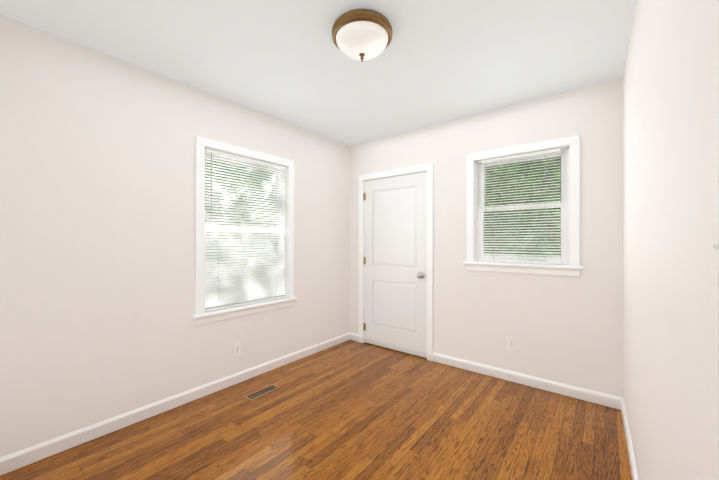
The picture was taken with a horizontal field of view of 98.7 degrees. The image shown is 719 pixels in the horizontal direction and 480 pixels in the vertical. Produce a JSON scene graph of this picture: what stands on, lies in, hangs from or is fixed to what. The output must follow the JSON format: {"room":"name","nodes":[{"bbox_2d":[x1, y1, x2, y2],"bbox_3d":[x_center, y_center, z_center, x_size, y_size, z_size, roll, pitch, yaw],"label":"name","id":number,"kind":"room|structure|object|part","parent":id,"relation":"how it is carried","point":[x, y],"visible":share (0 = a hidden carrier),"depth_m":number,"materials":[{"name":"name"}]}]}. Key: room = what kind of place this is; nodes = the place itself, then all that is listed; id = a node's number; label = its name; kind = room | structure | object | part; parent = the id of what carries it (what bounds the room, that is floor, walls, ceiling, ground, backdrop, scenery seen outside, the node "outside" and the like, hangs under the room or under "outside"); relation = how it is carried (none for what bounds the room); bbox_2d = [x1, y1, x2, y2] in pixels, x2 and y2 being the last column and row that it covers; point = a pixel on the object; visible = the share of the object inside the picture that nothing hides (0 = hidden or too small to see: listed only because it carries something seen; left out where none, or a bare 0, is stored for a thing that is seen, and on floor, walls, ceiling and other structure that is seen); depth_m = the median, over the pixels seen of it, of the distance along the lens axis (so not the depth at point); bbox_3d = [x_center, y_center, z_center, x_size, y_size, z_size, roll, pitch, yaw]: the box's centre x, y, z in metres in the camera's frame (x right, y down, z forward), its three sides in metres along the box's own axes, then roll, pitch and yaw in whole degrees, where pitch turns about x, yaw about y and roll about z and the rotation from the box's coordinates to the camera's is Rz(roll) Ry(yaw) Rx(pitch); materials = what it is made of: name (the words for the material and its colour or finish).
{"room":"empty bedroom","nodes":[
{"label":"empty bedroom","id":0,"kind":"room"},
{"bbox_2d":[0,15,349,457],"bbox_3d":[-1.231,0.028,2.599,0.140,2.440,3.677,0,0,38],"label":"wall","id":1,"kind":"structure","parent":0,"point":[97,233],"depth_m":2.03,"materials":[{"name":"paint"}]},
{"bbox_2d":[0,332,349,475],"bbox_3d":[-1.170,1.200,2.547,0.015,0.089,3.397,0,0,38],"label":"baseboard","id":2,"kind":"structure","parent":1,"relation":"attached to","point":[27,456],"depth_m":2.12,"materials":[{"name":"white wood"}]},
{"bbox_2d":[233,341,240,355],"bbox_3d":[-1.063,0.948,2.688,0.009,0.114,0.070,0,0,38],"label":"electrical outlet","id":3,"kind":"object","parent":1,"relation":"attached to","point":[237,349],"visible":1,"depth_m":2.69,"materials":[{"name":"white plastic"}]},
{"bbox_2d":[195,136,293,314],"bbox_3d":[-1.033,-0.106,2.835,0.158,1.415,0.973,0,0,38],"label":"window","id":4,"kind":"structure","parent":1,"relation":"in","point":[273,284],"depth_m":2.75,"materials":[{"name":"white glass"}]},
{"bbox_3d":[-1.057,-0.080,2.853,0.070,1.331,0.828,0,0,38],"label":"window sash","id":5,"kind":"part","parent":4,"relation":"part of","materials":[{"name":"white wood"}]},
{"bbox_3d":[-1.002,-0.081,2.811,0.026,1.321,0.804,0,0,38],"label":"window blind rail","id":6,"kind":"part","parent":4,"relation":"part of","materials":[{"name":"white plastic"}]},
{"bbox_2d":[192,297,297,325],"bbox_3d":[-0.966,0.628,2.779,0.050,0.090,1.012,0,0,38],"label":"sill","id":7,"kind":"structure","parent":1,"relation":"attached to","point":[218,315],"depth_m":2.69,"materials":[{"name":"white wood"}]},
{"bbox_2d":[0,340,631,479],"bbox_3d":[-0.149,1.305,1.738,2.899,0.120,3.677,0,0,38],"label":"floor","id":8,"kind":"structure","parent":0,"point":[350,410],"depth_m":1.99,"materials":[{"name":"brown wood"}]},
{"bbox_2d":[244,384,279,400],"bbox_3d":[-0.795,1.245,2.526,0.095,0.005,0.277,0,0,38],"label":"floor vent","id":9,"kind":"object","parent":8,"relation":"in","point":[260,392],"visible":1,"depth_m":2.52,"materials":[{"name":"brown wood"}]},
{"bbox_2d":[0,0,635,145],"bbox_3d":[-0.149,-1.255,1.747,2.899,0.120,3.677,0,0,38],"label":"ceiling","id":10,"kind":"structure","parent":0,"point":[434,62],"depth_m":1.96,"materials":[{"name":"paint"}]},
{"bbox_2d":[332,9,391,61],"bbox_3d":[0.015,-1.100,1.747,0.342,0.191,0.342,0,0,38],"label":"flush-mount light","id":11,"kind":"object","parent":10,"relation":"attached to","point":[362,35],"visible":1,"depth_m":1.65,"materials":[{"name":"white glass"}]},
{"bbox_3d":[0.015,-1.094,1.747,0.296,0.090,0.296,0,0,38],"label":"lamp shade","id":12,"kind":"part","parent":11,"relation":"part of","materials":[{"name":"white glass"}]},
{"bbox_2d":[350,78,622,397],"bbox_3d":[0.948,0.029,3.130,2.619,2.440,0.140,0,0,38],"label":"wall","id":13,"kind":"structure","parent":0,"point":[565,330],"depth_m":2.64,"materials":[{"name":"paint"}]},
{"bbox_2d":[350,332,358,341],"bbox_3d":[-0.066,1.204,3.830,0.154,0.089,0.015,0,0,38],"label":"baseboard","id":14,"kind":"structure","parent":13,"relation":"attached to","point":[354,337],"depth_m":3.82,"materials":[{"name":"white wood"}]},
{"bbox_2d":[363,172,426,357],"bbox_3d":[0.368,0.260,3.479,0.835,1.957,0.107,0,0,38],"label":"door","id":15,"kind":"structure","parent":13,"relation":"in","point":[395,265],"depth_m":3.47,"materials":[{"name":"white wood"}]},
{"bbox_3d":[0.062,0.262,3.738,0.034,1.670,0.011,0,0,38],"label":"door hinges","id":16,"kind":"part","parent":15,"relation":"part of","materials":[{"name":"metal"}]},
{"bbox_3d":[0.636,0.375,3.244,0.066,0.066,0.072,0,0,38],"label":"knob","id":17,"kind":"part","parent":15,"relation":"part of","materials":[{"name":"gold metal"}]},
{"bbox_2d":[358,163,432,360],"bbox_3d":[0.418,0.230,3.537,0.979,2.042,0.158,0,0,38],"label":"door frame","id":18,"kind":"structure","parent":13,"relation":"attached to","point":[428,168],"depth_m":3.25,"materials":[{"name":"white wood"}]},
{"bbox_2d":[507,336,514,350],"bbox_3d":[1.337,0.913,2.724,0.070,0.114,0.009,0,0,38],"label":"electrical outlet","id":19,"kind":"object","parent":13,"relation":"attached to","point":[510,343],"visible":1,"depth_m":2.72,"materials":[{"name":"white plastic"}]},
{"bbox_2d":[466,135,579,265],"bbox_3d":[1.421,-0.300,2.745,0.889,1.043,0.158,0,0,38],"label":"window","id":20,"kind":"structure","parent":13,"relation":"in","point":[522,228],"depth_m":2.68,"materials":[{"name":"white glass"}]},
{"bbox_3d":[1.369,-0.269,2.733,0.477,0.912,0.036,0,0,38],"label":"blind cord","id":21,"kind":"part","parent":20,"relation":"part of","materials":[{"name":"grey plastic"}]},
{"bbox_3d":[1.397,-0.276,2.714,0.628,0.949,0.026,0,0,38],"label":"window blind rail","id":22,"kind":"part","parent":20,"relation":"part of","materials":[{"name":"white plastic"}]},
{"bbox_3d":[1.440,-0.274,2.768,0.744,0.959,0.070,0,0,38],"label":"window sash","id":23,"kind":"part","parent":20,"relation":"part of","materials":[{"name":"white wood"}]},
{"bbox_2d":[463,261,582,276],"bbox_3d":[1.368,0.248,2.676,0.928,0.090,0.050,0,0,38],"label":"sill","id":24,"kind":"structure","parent":13,"relation":"attached to","point":[550,270],"depth_m":2.63,"materials":[{"name":"white wood"}]},
{"bbox_2d":[433,352,621,409],"bbox_3d":[1.342,1.200,2.715,1.491,0.089,0.015,0,0,38],"label":"baseboard","id":25,"kind":"structure","parent":13,"relation":"attached to","point":[604,399],"depth_m":2.60,"materials":[{"name":"white wood"}]},
{"bbox_2d":[622,0,718,479],"bbox_3d":[0.959,0.022,0.866,0.212,2.440,3.677,0,0,38],"label":"wall","id":26,"kind":"structure","parent":0,"point":[670,86],"depth_m":0.84,"materials":[{"name":"paint"}]},
{"bbox_2d":[621,398,638,479],"bbox_3d":[0.898,1.194,0.910,0.081,0.089,3.397,0,0,38],"label":"baseboard","id":27,"kind":"structure","parent":26,"relation":"attached to","point":[633,469],"depth_m":1.77,"materials":[{"name":"white wood"}]},
{"bbox_2d":[712,244,718,249],"bbox_3d":[0.564,0.018,0.479,0.021,0.114,0.070,0,0,38],"label":"light switch","id":28,"kind":"object","parent":26,"relation":"attached to","point":[715,246],"visible":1,"depth_m":0.48,"materials":[{"name":"white plastic"}]},
{"label":"outside","id":29,"kind":"structure","parent":0,"visible":0},
{"bbox_2d":[205,159,278,294],"bbox_3d":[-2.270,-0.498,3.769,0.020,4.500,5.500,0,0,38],"label":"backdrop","id":30,"kind":"structure","parent":29,"point":[240,209],"depth_m":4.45,"materials":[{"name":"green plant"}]},
{"bbox_2d":[484,157,560,256],"bbox_3d":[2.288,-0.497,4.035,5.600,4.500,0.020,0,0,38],"label":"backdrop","id":31,"kind":"structure","parent":29,"point":[521,176],"depth_m":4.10,"materials":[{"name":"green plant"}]}
]}

